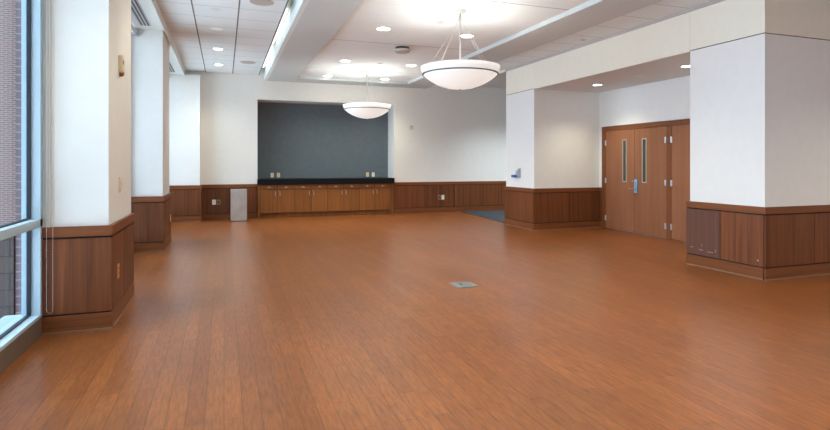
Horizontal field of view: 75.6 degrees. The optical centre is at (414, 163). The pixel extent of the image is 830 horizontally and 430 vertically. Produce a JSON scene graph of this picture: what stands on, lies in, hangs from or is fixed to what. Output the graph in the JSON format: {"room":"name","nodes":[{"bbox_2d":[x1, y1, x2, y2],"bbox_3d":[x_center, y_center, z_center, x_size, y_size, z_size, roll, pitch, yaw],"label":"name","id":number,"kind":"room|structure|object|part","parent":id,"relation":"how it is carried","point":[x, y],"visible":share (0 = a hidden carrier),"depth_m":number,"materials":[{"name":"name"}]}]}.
{"room":"event hall","nodes":[
{"label":"event hall","id":0,"kind":"room"},
{"bbox_2d":[0,0,20,318],"bbox_3d":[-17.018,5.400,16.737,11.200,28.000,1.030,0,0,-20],"label":"brick building","id":1,"kind":"structure","parent":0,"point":[10,10],"depth_m":17.56,"materials":[{"name":"brick"}]},
{"bbox_2d":[41,0,134,334],"bbox_3d":[-3.005,-0.365,5.015,0.513,3.530,1.213,0,0,-20],"label":"pillar","id":2,"kind":"structure","parent":0,"point":[91,231],"depth_m":4.50,"materials":[{"name":"paint"}]},
{"bbox_2d":[43,0,50,227],"bbox_3d":[-3.022,-0.782,4.391,0.050,2.635,0.025,0,0,-20],"label":"trim","id":3,"kind":"structure","parent":2,"relation":"attached to","point":[44,1],"depth_m":4.38,"materials":[{"name":"white paint"}]},
{"bbox_3d":[-2.813,0.935,4.460,0.501,0.621,0.014,0,0,-20],"label":"wood panel","id":4,"kind":"part","parent":2,"relation":"part of","materials":[{"name":"brown wood"}]},
{"bbox_3d":[-2.802,1.393,4.448,0.513,0.014,0.008,0,0,-20],"label":"shoe moulding","id":5,"kind":"part","parent":2,"relation":"part of","materials":[{"name":"brown wood"}]},
{"bbox_3d":[-2.810,1.330,4.459,0.505,0.140,0.018,0,0,-20],"label":"board","id":6,"kind":"part","parent":2,"relation":"part of","materials":[{"name":"brown wood"}]},
{"bbox_3d":[-2.809,0.567,4.463,0.509,0.086,0.033,0,0,-20],"label":"cap rail","id":7,"kind":"part","parent":2,"relation":"part of","materials":[{"name":"brown wood"}]},
{"bbox_3d":[-2.692,0.935,4.846,0.014,0.621,0.609,0,0,-20],"label":"wood panel","id":8,"kind":"part","parent":2,"relation":"part of","materials":[{"name":"brown wood"}]},
{"bbox_2d":[117,263,119,278],"bbox_3d":[-2.667,0.966,4.814,0.010,0.125,0.080,0,0,-20],"label":"power outlet","id":9,"kind":"object","parent":2,"relation":"attached to","point":[118,265],"visible":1,"depth_m":4.80,"materials":[{"name":"brown plastic"}]},
{"bbox_2d":[119,177,121,192],"bbox_3d":[-2.767,0.200,5.033,0.022,0.145,0.100,0,0,-20],"label":"light switch","id":10,"kind":"object","parent":2,"relation":"attached to","point":[120,181],"visible":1,"depth_m":5.02,"materials":[{"name":"beige plastic"}]},
{"bbox_2d":[119,55,123,76],"bbox_3d":[-2.753,-0.913,5.022,0.040,0.193,0.090,0,0,-20],"label":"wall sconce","id":11,"kind":"object","parent":2,"relation":"attached to","point":[121,57],"visible":1,"depth_m":4.99,"materials":[{"name":"beige plastic"}]},
{"bbox_3d":[-2.785,1.330,5.114,0.018,0.140,1.175,0,0,-20],"label":"board","id":12,"kind":"part","parent":2,"relation":"part of","materials":[{"name":"brown wood"}]},
{"bbox_3d":[-2.789,0.567,5.112,0.033,0.086,1.175,0,0,-20],"label":"cap rail","id":13,"kind":"part","parent":2,"relation":"part of","materials":[{"name":"brown wood"}]},
{"bbox_3d":[-2.773,1.393,5.118,0.008,0.014,1.175,0,0,-20],"label":"shoe moulding","id":14,"kind":"part","parent":2,"relation":"part of","materials":[{"name":"brown wood"}]},
{"bbox_3d":[-2.892,0.935,5.405,0.014,0.621,0.554,0,0,-20],"label":"wood panel","id":15,"kind":"part","parent":2,"relation":"part of","materials":[{"name":"brown wood"}]},
{"bbox_2d":[131,29,171,252],"bbox_3d":[-4.429,-0.365,9.006,0.513,3.530,1.158,0,0,-20],"label":"pillar","id":16,"kind":"structure","parent":0,"point":[150,195],"depth_m":8.50,"materials":[{"name":"paint"}]},
{"bbox_3d":[-4.247,0.935,8.477,0.501,0.621,0.014,0,0,-20],"label":"wood panel","id":17,"kind":"part","parent":16,"relation":"part of","materials":[{"name":"brown wood"}]},
{"bbox_3d":[-4.244,0.567,8.479,0.509,0.086,0.033,0,0,-20],"label":"cap rail","id":18,"kind":"part","parent":16,"relation":"part of","materials":[{"name":"brown wood"}]},
{"bbox_3d":[-4.236,1.393,8.464,0.513,0.014,0.008,0,0,-20],"label":"shoe moulding","id":19,"kind":"part","parent":16,"relation":"part of","materials":[{"name":"brown wood"}]},
{"bbox_3d":[-4.244,1.330,8.475,0.505,0.140,0.018,0,0,-20],"label":"board","id":20,"kind":"part","parent":16,"relation":"part of","materials":[{"name":"brown wood"}]},
{"bbox_3d":[-4.212,0.935,9.104,0.014,0.621,1.120,0,0,-20],"label":"wood panel","id":21,"kind":"part","parent":16,"relation":"part of","materials":[{"name":"brown wood"}]},
{"bbox_3d":[-4.214,0.567,9.103,0.033,0.086,1.120,0,0,-20],"label":"cap rail","id":22,"kind":"part","parent":16,"relation":"part of","materials":[{"name":"brown wood"}]},
{"bbox_3d":[-4.210,1.330,9.104,0.018,0.140,1.120,0,0,-20],"label":"board","id":23,"kind":"part","parent":16,"relation":"part of","materials":[{"name":"brown wood"}]},
{"bbox_2d":[169,74,201,222],"bbox_3d":[-5.624,-0.365,12.916,0.893,3.530,0.386,0,0,-20],"label":"pillar","id":24,"kind":"structure","parent":0,"point":[185,187],"depth_m":12.79,"materials":[{"name":"paint"}]},
{"bbox_3d":[-5.571,0.935,12.750,0.881,0.621,0.014,0,0,-20],"label":"wood panel","id":25,"kind":"part","parent":24,"relation":"part of","materials":[{"name":"brown wood"}]},
{"bbox_3d":[-5.567,0.567,12.753,0.889,0.086,0.033,0,0,-20],"label":"cap rail","id":26,"kind":"part","parent":24,"relation":"part of","materials":[{"name":"brown wood"}]},
{"bbox_3d":[-5.568,1.330,12.749,0.885,0.140,0.018,0,0,-20],"label":"board","id":27,"kind":"part","parent":24,"relation":"part of","materials":[{"name":"brown wood"}]},
{"bbox_2d":[186,68,505,215],"bbox_3d":[0.083,-0.550,15.532,13.800,3.900,0.700,0,0,-20],"label":"wall","id":28,"kind":"structure","parent":0,"point":[252,127],"depth_m":14.93,"materials":[{"name":"paint"}]},
{"bbox_2d":[202,184,256,219],"bbox_3d":[-4.651,0.962,13.452,1.315,0.876,0.033,0,0,-20],"label":"trim","id":29,"kind":"structure","parent":28,"relation":"attached to","point":[222,192],"depth_m":13.39,"materials":[{"name":"brown wood"}]},
{"bbox_3d":[-4.969,0.935,13.337,0.639,0.621,0.014,0,0,-20],"label":"wood panel","id":30,"kind":"part","parent":29,"relation":"part of","materials":[{"name":"brown wood"}]},
{"bbox_3d":[-4.651,0.567,13.452,1.315,0.086,0.033,0,0,-20],"label":"cap rail","id":31,"kind":"part","parent":29,"relation":"part of","materials":[{"name":"brown wood"}]},
{"bbox_3d":[-4.650,1.330,13.448,1.315,0.140,0.018,0,0,-20],"label":"board","id":32,"kind":"part","parent":29,"relation":"part of","materials":[{"name":"brown wood"}]},
{"bbox_3d":[-4.344,0.935,13.560,0.664,0.621,0.014,0,0,-20],"label":"wood panel","id":33,"kind":"part","parent":29,"relation":"part of","materials":[{"name":"brown wood"}]},
{"bbox_3d":[-2.525,-0.120,14.920,3.663,3.040,0.100,0,0,-20],"label":"alcove panel","id":34,"kind":"part","parent":28,"relation":"part of","materials":[{"name":"grey paint"}]},
{"bbox_2d":[258,183,393,218],"bbox_3d":[-2.284,0.973,14.243,3.659,0.855,0.116,0,0,-20],"label":"trim","id":35,"kind":"structure","parent":28,"relation":"attached to","point":[391,211],"depth_m":14.86,"materials":[{"name":"brown wood"}]},
{"bbox_2d":[394,181,505,213],"bbox_3d":[2.973,0.962,16.174,7.525,0.876,0.033,0,0,-20],"label":"trim","id":36,"kind":"structure","parent":28,"relation":"attached to","point":[409,197],"depth_m":15.45,"materials":[{"name":"brown wood"}]},
{"bbox_3d":[-0.147,0.935,15.058,0.899,0.621,0.014,0,0,-20],"label":"wood panel","id":37,"kind":"part","parent":36,"relation":"part of","materials":[{"name":"brown wood"}]},
{"bbox_3d":[0.711,0.935,15.364,0.898,0.621,0.014,0,0,-20],"label":"wood panel","id":38,"kind":"part","parent":36,"relation":"part of","materials":[{"name":"brown wood"}]},
{"bbox_3d":[2.974,1.330,16.170,7.525,0.140,0.018,0,0,-20],"label":"board","id":39,"kind":"part","parent":36,"relation":"part of","materials":[{"name":"brown wood"}]},
{"bbox_3d":[2.973,0.567,16.174,7.525,0.086,0.033,0,0,-20],"label":"cap rail","id":40,"kind":"part","parent":36,"relation":"part of","materials":[{"name":"brown wood"}]},
{"bbox_3d":[1.577,0.935,15.674,0.918,0.621,0.014,0,0,-20],"label":"wood panel","id":41,"kind":"part","parent":36,"relation":"part of","materials":[{"name":"brown wood"}]},
{"bbox_3d":[2.453,0.935,15.986,0.918,0.621,0.014,0,0,-20],"label":"wood panel","id":42,"kind":"part","parent":36,"relation":"part of","materials":[{"name":"brown wood"}]},
{"bbox_2d":[0,212,829,429],"bbox_3d":[3.151,1.460,6.938,13.800,0.120,19.350,0,0,-20],"label":"floor","id":43,"kind":"structure","parent":0,"point":[349,322],"depth_m":4.28,"materials":[{"name":"brown wood"}]},
{"bbox_2d":[0,0,42,373],"bbox_3d":[-1.657,-0.365,0.032,0.301,3.530,9.174,0,0,-20],"label":"window","id":44,"kind":"structure","parent":43,"relation":"on","point":[18,333],"depth_m":4.30,"materials":[{"name":"grey metal"}]},
{"bbox_3d":[-1.636,1.238,0.033,0.261,0.025,9.162,0,0,-20],"label":"sill","id":45,"kind":"part","parent":44,"relation":"part of","materials":[{"name":"blue metal"}]},
{"bbox_2d":[231,189,246,221],"bbox_3d":[-4.313,1.012,13.092,0.374,0.775,0.326,0,0,-20],"label":"trash can","id":46,"kind":"object","parent":43,"relation":"on","point":[238,196],"visible":1,"depth_m":12.94,"materials":[{"name":"metal"}]},
{"bbox_3d":[-4.313,0.645,13.092,0.374,0.034,0.326,0,0,-20],"label":"lid","id":47,"kind":"part","parent":46,"relation":"part of","materials":[{"name":"metal"}]},
{"bbox_2d":[260,185,294,217],"bbox_3d":[-3.634,0.973,14.039,0.860,0.855,0.714,0,0,-20],"label":"base cabinet","id":48,"kind":"object","parent":43,"relation":"on","point":[276,201],"visible":1,"depth_m":13.75,"materials":[{"name":"brown wood"}]},
{"bbox_3d":[-3.731,0.607,13.672,0.420,0.110,0.020,0,0,-20],"label":"drawer","id":49,"kind":"part","parent":48,"relation":"part of","materials":[{"name":"brown wood"}]},
{"bbox_3d":[-3.731,0.971,13.672,0.420,0.594,0.020,0,0,-20],"label":"door","id":50,"kind":"part","parent":48,"relation":"part of","materials":[{"name":"brown wood"}]},
{"bbox_3d":[-3.326,0.607,13.816,0.420,0.110,0.020,0,0,-20],"label":"drawer","id":51,"kind":"part","parent":48,"relation":"part of","materials":[{"name":"brown wood"}]},
{"bbox_3d":[-3.326,0.971,13.816,0.420,0.594,0.020,0,0,-20],"label":"door","id":52,"kind":"part","parent":48,"relation":"part of","materials":[{"name":"brown wood"}]},
{"bbox_2d":[257,177,394,184],"bbox_3d":[-2.384,0.472,14.505,3.674,0.144,0.774,0,0,-20],"label":"countertop","id":53,"kind":"structure","parent":48,"relation":"on","point":[370,180],"depth_m":14.19,"materials":[{"name":"black stone"}]},
{"bbox_2d":[294,184,327,216],"bbox_3d":[-2.823,0.973,14.328,0.860,0.855,0.714,0,0,-20],"label":"base cabinet","id":54,"kind":"object","parent":43,"relation":"on","point":[311,200],"visible":0.98,"depth_m":14.04,"materials":[{"name":"brown wood"}]},
{"bbox_3d":[-2.920,0.607,13.961,0.420,0.110,0.020,0,0,-20],"label":"drawer","id":55,"kind":"part","parent":54,"relation":"part of","materials":[{"name":"brown wood"}]},
{"bbox_3d":[-2.920,0.971,13.961,0.420,0.594,0.020,0,0,-20],"label":"door","id":56,"kind":"part","parent":54,"relation":"part of","materials":[{"name":"brown wood"}]},
{"bbox_3d":[-2.515,0.607,14.105,0.420,0.110,0.020,0,0,-20],"label":"drawer","id":57,"kind":"part","parent":54,"relation":"part of","materials":[{"name":"brown wood"}]},
{"bbox_3d":[-2.515,0.971,14.105,0.420,0.594,0.020,0,0,-20],"label":"door","id":58,"kind":"part","parent":54,"relation":"part of","materials":[{"name":"brown wood"}]},
{"bbox_2d":[327,184,358,215],"bbox_3d":[-2.013,0.973,14.617,0.860,0.855,0.714,0,0,-20],"label":"base cabinet","id":59,"kind":"object","parent":43,"relation":"on","point":[343,199],"visible":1,"depth_m":14.32,"materials":[{"name":"brown wood"}]},
{"bbox_3d":[-2.110,0.607,14.250,0.420,0.110,0.020,0,0,-20],"label":"drawer","id":60,"kind":"part","parent":59,"relation":"part of","materials":[{"name":"brown wood"}]},
{"bbox_3d":[-2.110,0.971,14.250,0.420,0.594,0.020,0,0,-20],"label":"door","id":61,"kind":"part","parent":59,"relation":"part of","materials":[{"name":"brown wood"}]},
{"bbox_3d":[-1.705,0.607,14.395,0.420,0.110,0.020,0,0,-20],"label":"drawer","id":62,"kind":"part","parent":59,"relation":"part of","materials":[{"name":"brown wood"}]},
{"bbox_3d":[-1.705,0.971,14.395,0.420,0.594,0.020,0,0,-20],"label":"door","id":63,"kind":"part","parent":59,"relation":"part of","materials":[{"name":"brown wood"}]},
{"bbox_2d":[359,183,389,214],"bbox_3d":[-1.202,0.973,14.907,0.860,0.855,0.714,0,0,-20],"label":"base cabinet","id":64,"kind":"object","parent":43,"relation":"on","point":[374,199],"visible":0.99,"depth_m":14.61,"materials":[{"name":"brown wood"}]},
{"bbox_3d":[-1.300,0.607,14.540,0.420,0.110,0.020,0,0,-20],"label":"drawer","id":65,"kind":"part","parent":64,"relation":"part of","materials":[{"name":"brown wood"}]},
{"bbox_3d":[-1.300,0.971,14.540,0.420,0.594,0.020,0,0,-20],"label":"door","id":66,"kind":"part","parent":64,"relation":"part of","materials":[{"name":"brown wood"}]},
{"bbox_3d":[-0.894,0.607,14.684,0.420,0.110,0.020,0,0,-20],"label":"drawer","id":67,"kind":"part","parent":64,"relation":"part of","materials":[{"name":"brown wood"}]},
{"bbox_3d":[-0.894,0.971,14.684,0.420,0.594,0.020,0,0,-20],"label":"door","id":68,"kind":"part","parent":64,"relation":"part of","materials":[{"name":"brown wood"}]},
{"bbox_2d":[449,281,478,288],"bbox_3d":[0.558,1.394,6.154,0.250,0.011,0.269,0,0,-20],"label":"outlet box","id":69,"kind":"object","parent":43,"relation":"on","point":[467,284],"visible":1,"depth_m":6.13,"materials":[{"name":"grey metal"}]},
{"bbox_2d":[462,210,504,222],"bbox_3d":[4.311,1.396,14.974,5.810,0.006,3.065,0,0,-20],"label":"carpet","id":70,"kind":"object","parent":43,"relation":"on","point":[496,215],"visible":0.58,"depth_m":14.61,"materials":[{"name":"grey carpet"}]},
{"bbox_2d":[131,0,724,89],"bbox_3d":[3.127,-2.405,6.930,14.050,0.590,19.350,0,0,-20],"label":"ceiling","id":71,"kind":"structure","parent":0,"point":[312,39],"depth_m":8.93,"materials":[{"name":"paint"}]},
{"bbox_2d":[131,24,139,36],"bbox_3d":[-3.895,-2.064,6.998,0.130,0.129,3.000,0,0,-20],"label":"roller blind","id":72,"kind":"object","parent":71,"relation":"attached to","point":[134,31],"visible":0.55,"depth_m":8.38,"materials":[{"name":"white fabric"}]},
{"bbox_2d":[131,0,150,25],"bbox_3d":[-3.721,-2.125,7.033,0.150,0.010,2.550,0,0,-20],"label":"ceiling vent","id":73,"kind":"object","parent":71,"relation":"in","point":[136,9],"visible":0.86,"depth_m":7.57,"materials":[{"name":"grey metal"}]},
{"bbox_3d":[-2.568,-2.215,4.525,0.025,0.210,18.250,0,0,-20],"label":"edge trim","id":74,"kind":"part","parent":71,"relation":"part of","materials":[{"name":"white paint"}]},
{"bbox_2d":[169,61,174,71],"bbox_3d":[-5.176,-2.125,11.106,0.150,0.010,2.800,0,0,-20],"label":"ceiling vent","id":75,"kind":"object","parent":71,"relation":"in","point":[171,69],"visible":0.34,"depth_m":11.95,"materials":[{"name":"grey metal"}]},
{"bbox_2d":[210,27,223,30],"bbox_3d":[-3.333,-2.266,8.993,0.230,0.008,0.230,0,0,-20],"label":"recessed light","id":76,"kind":"object","parent":71,"relation":"in","point":[211,28],"visible":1,"depth_m":8.98,"materials":[{"name":"white glass"}]},
{"bbox_2d":[241,61,255,63],"bbox_3d":[-3.742,-2.264,11.990,0.330,0.012,0.330,0,0,-20],"label":"ceiling speaker","id":77,"kind":"object","parent":71,"relation":"attached to","point":[244,62],"visible":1,"depth_m":11.96,"materials":[{"name":"grey"}]},
{"bbox_2d":[250,0,273,5],"bbox_3d":[-2.152,-2.264,7.514,0.330,0.012,0.330,0,0,-20],"label":"ceiling speaker","id":78,"kind":"object","parent":71,"relation":"attached to","point":[256,2],"visible":1,"depth_m":7.50,"materials":[{"name":"grey plastic"}]},
{"bbox_2d":[263,46,271,67],"bbox_3d":[-3.375,-2.410,12.174,0.056,0.055,2.400,0,0,-20],"label":"lamp","id":79,"kind":"object","parent":71,"relation":"attached to","point":[271,46],"visible":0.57,"depth_m":11.95,"materials":[{"name":"white plastic"}]},
{"bbox_2d":[272,9,287,43],"bbox_3d":[-2.433,-2.410,9.537,0.056,0.055,2.400,0,0,-20],"label":"lamp","id":80,"kind":"object","parent":71,"relation":"attached to","point":[286,9],"visible":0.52,"depth_m":9.30,"materials":[{"name":"white plastic"}]},
{"bbox_2d":[343,70,390,118],"bbox_3d":[-1.142,-1.626,12.716,1.144,1.148,1.144,0,0,-20],"label":"pendant light","id":81,"kind":"object","parent":71,"relation":"hanging from","point":[365,110],"visible":1,"depth_m":12.37,"materials":[{"name":"white glass"}]},
{"bbox_3d":[-1.142,-1.630,12.716,0.052,1.060,0.052,0,0,-20],"label":"stem","id":82,"kind":"part","parent":81,"relation":"part of","materials":[{"name":"grey metal"}]},
{"bbox_3d":[-1.142,-1.174,12.716,1.060,0.212,1.060,0,0,-20],"label":"lamp shade","id":83,"kind":"part","parent":81,"relation":"part of","materials":[{"name":"white glass"}]},
{"bbox_2d":[376,27,390,30],"bbox_3d":[-0.514,-2.196,8.725,0.250,0.008,0.250,0,0,-20],"label":"recessed light","id":84,"kind":"object","parent":71,"relation":"in","point":[377,28],"visible":1,"depth_m":8.70,"materials":[{"name":"white glass"}]},
{"bbox_2d":[394,46,410,53],"bbox_3d":[-0.241,-2.147,10.139,0.325,0.105,0.325,0,0,-20],"label":"dome","id":85,"kind":"object","parent":71,"relation":"attached to","point":[399,49],"visible":1,"depth_m":10.04,"materials":[{"name":"grey"}]},
{"bbox_2d":[420,9,499,89],"bbox_3d":[0.650,-1.626,7.697,1.144,1.148,1.144,0,0,-20],"label":"pendant light","id":86,"kind":"object","parent":71,"relation":"hanging from","point":[459,74],"visible":1,"depth_m":7.35,"materials":[{"name":"white glass"}]},
{"bbox_3d":[0.650,-1.630,7.697,0.052,1.060,0.052,0,0,-20],"label":"stem","id":87,"kind":"part","parent":86,"relation":"part of","materials":[{"name":"grey metal"}]},
{"bbox_3d":[0.650,-1.174,7.697,1.060,0.212,1.060,0,0,-20],"label":"lamp shade","id":88,"kind":"part","parent":86,"relation":"part of","materials":[{"name":"white glass"}]},
{"bbox_2d":[461,34,473,37],"bbox_3d":[0.894,-2.196,9.228,0.250,0.008,0.250,0,0,-20],"label":"recessed light","id":89,"kind":"object","parent":71,"relation":"in","point":[464,35],"visible":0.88,"depth_m":9.25,"materials":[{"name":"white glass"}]},
{"bbox_3d":[4.592,-2.138,5.303,0.025,0.045,14.900,0,0,-20],"label":"crown trim","id":90,"kind":"part","parent":71,"relation":"part of","materials":[{"name":"grey paint"}]},
{"bbox_3d":[-2.145,-2.064,2.096,0.130,0.129,4.790,0,0,-20],"label":"roller blind","id":91,"kind":"object","parent":71,"relation":"attached to","visible":0},
{"bbox_2d":[46,0,52,311],"bbox_3d":[-2.982,-0.408,4.367,0.048,3.264,0.004,0,0,-20],"label":"chain","id":92,"kind":"object","parent":91,"relation":"hanging from","point":[46,0],"visible":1,"depth_m":4.36,"materials":[{"name":"white plastic"}]},
{"bbox_2d":[504,63,599,230],"bbox_3d":[3.156,-0.450,12.070,1.898,3.700,1.248,0,0,-20],"label":"pillar","id":93,"kind":"structure","parent":0,"point":[552,136],"depth_m":11.52,"materials":[{"name":"paint"}]},
{"bbox_2d":[511,168,520,177],"bbox_3d":[2.223,0.207,11.826,0.100,0.215,0.260,0,0,-20],"label":"wall dispenser","id":94,"kind":"object","parent":93,"relation":"attached to","point":[517,171],"visible":1,"depth_m":11.74,"materials":[{"name":"grey plastic"}]},
{"bbox_3d":[2.274,0.935,11.775,0.014,0.621,1.210,0,0,-20],"label":"wood panel","id":95,"kind":"part","parent":93,"relation":"part of","materials":[{"name":"brown wood"}]},
{"bbox_3d":[2.272,1.330,11.774,0.018,0.140,1.210,0,0,-20],"label":"board","id":96,"kind":"part","parent":93,"relation":"part of","materials":[{"name":"brown wood"}]},
{"bbox_3d":[2.276,0.567,11.776,0.033,0.086,1.210,0,0,-20],"label":"cap rail","id":97,"kind":"part","parent":93,"relation":"part of","materials":[{"name":"brown wood"}]},
{"bbox_3d":[3.173,-1.938,12.080,1.860,0.723,1.180,0,0,-20],"label":"panel","id":98,"kind":"part","parent":93,"relation":"part of","materials":[{"name":"white paint"}]},
{"bbox_3d":[2.892,0.935,11.333,0.880,0.621,0.014,0,0,-20],"label":"wood panel","id":99,"kind":"part","parent":93,"relation":"part of","materials":[{"name":"brown wood"}]},
{"bbox_3d":[3.270,1.393,11.452,1.697,0.014,0.008,0,0,-20],"label":"shoe moulding","id":100,"kind":"part","parent":93,"relation":"part of","materials":[{"name":"brown wood"}]},
{"bbox_3d":[3.267,0.567,11.469,1.693,0.086,0.033,0,0,-20],"label":"cap rail","id":101,"kind":"part","parent":93,"relation":"part of","materials":[{"name":"brown wood"}]},
{"bbox_3d":[3.270,1.330,11.466,1.689,0.140,0.018,0,0,-20],"label":"board","id":102,"kind":"part","parent":93,"relation":"part of","materials":[{"name":"brown wood"}]},
{"bbox_3d":[3.691,0.935,11.618,0.793,0.621,0.014,0,0,-20],"label":"wood panel","id":103,"kind":"part","parent":93,"relation":"part of","materials":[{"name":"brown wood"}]},
{"bbox_2d":[534,12,690,88],"bbox_3d":[3.180,-1.930,9.340,0.030,0.740,3.973,0,0,-20],"label":"wall","id":104,"kind":"structure","parent":0,"point":[670,37],"depth_m":8.81,"materials":[{"name":"white paint"}]},
{"bbox_2d":[538,52,689,186],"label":"wall","id":105,"kind":"structure","parent":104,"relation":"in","point":[663,92],"depth_m":10.22,"materials":[{"name":"paint"}]},
{"bbox_2d":[599,187,601,227],"bbox_3d":[4.069,0.962,11.690,0.033,0.876,0.093,0,0,-20],"label":"trim","id":106,"kind":"structure","parent":105,"relation":"attached to","point":[600,188],"depth_m":11.69,"materials":[{"name":"brown wood"}]},
{"bbox_3d":[4.067,0.935,11.690,0.014,0.621,0.093,0,0,-20],"label":"wood panel","id":107,"kind":"part","parent":106,"relation":"part of","materials":[{"name":"brown wood"}]},
{"bbox_2d":[602,119,689,239],"bbox_3d":[4.575,0.305,10.310,0.210,2.190,2.833,0,0,-20],"label":"door","id":108,"kind":"structure","parent":105,"relation":"attached to","point":[636,158],"depth_m":10.61,"materials":[{"name":"brown wood"}]},
{"bbox_3d":[4.298,-0.058,10.970,0.008,0.876,0.123,0,0,-20],"label":"lite frame","id":109,"kind":"part","parent":108,"relation":"part of","materials":[{"name":"beige"}]},
{"bbox_3d":[4.401,0.453,10.661,0.022,0.275,0.078,0,0,-20],"label":"lock plate","id":110,"kind":"part","parent":108,"relation":"part of","materials":[{"name":"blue metal"}]},
{"bbox_3d":[4.481,-0.058,10.457,0.008,0.876,0.123,0,0,-20],"label":"lite frame","id":111,"kind":"part","parent":108,"relation":"part of","materials":[{"name":"beige"}]},
{"bbox_2d":[670,124,689,240],"bbox_3d":[4.913,0.353,9.422,0.170,2.093,0.929,0,0,-20],"label":"door","id":112,"kind":"structure","parent":105,"relation":"attached to","point":[680,134],"depth_m":9.65,"materials":[{"name":"brown wood"}]},
{"bbox_2d":[686,0,829,280],"bbox_3d":[4.877,-0.450,7.250,1.898,3.700,1.173,0,0,-20],"label":"pillar","id":113,"kind":"structure","parent":0,"point":[758,207],"depth_m":6.69,"materials":[{"name":"paint"}]},
{"bbox_3d":[3.894,0.935,7.239,0.014,0.621,0.534,0,0,-20],"label":"wood panel","id":114,"kind":"part","parent":113,"relation":"part of","materials":[{"name":"brown wood"}]},
{"bbox_3d":[3.981,1.393,6.951,0.008,0.014,1.135,0,0,-20],"label":"shoe moulding","id":115,"kind":"part","parent":113,"relation":"part of","materials":[{"name":"brown wood"}]},
{"bbox_3d":[3.996,0.567,6.956,0.033,0.086,1.135,0,0,-20],"label":"cap rail","id":116,"kind":"part","parent":113,"relation":"part of","materials":[{"name":"brown wood"}]},
{"bbox_3d":[3.993,1.330,6.955,0.018,0.140,1.135,0,0,-20],"label":"board","id":117,"kind":"part","parent":113,"relation":"part of","materials":[{"name":"brown wood"}]},
{"bbox_3d":[4.087,0.935,6.699,0.014,0.621,0.589,0,0,-20],"label":"wood panel","id":118,"kind":"part","parent":113,"relation":"part of","materials":[{"name":"brown wood"}]},
{"bbox_3d":[4.895,-1.938,7.256,1.860,0.723,1.095,0,0,-20],"label":"panel","id":119,"kind":"part","parent":113,"relation":"part of","materials":[{"name":"white paint"}]},
{"bbox_3d":[4.586,0.935,6.544,0.850,0.621,0.014,0,0,-20],"label":"wood panel","id":120,"kind":"part","parent":113,"relation":"part of","materials":[{"name":"brown wood"}]},
{"bbox_3d":[5.069,0.567,6.718,1.894,0.086,0.033,0,0,-20],"label":"cap rail","id":121,"kind":"part","parent":113,"relation":"part of","materials":[{"name":"brown wood"}]},
{"bbox_3d":[5.072,1.330,6.715,1.890,0.140,0.018,0,0,-20],"label":"board","id":122,"kind":"part","parent":113,"relation":"part of","materials":[{"name":"brown wood"}]},
{"bbox_3d":[5.073,1.393,6.702,1.898,0.014,0.008,0,0,-20],"label":"shoe moulding","id":123,"kind":"part","parent":113,"relation":"part of","materials":[{"name":"brown wood"}]},
{"bbox_3d":[5.251,0.935,6.781,0.538,0.621,0.014,0,0,-20],"label":"wood panel","id":124,"kind":"part","parent":113,"relation":"part of","materials":[{"name":"brown wood"}]}
]}

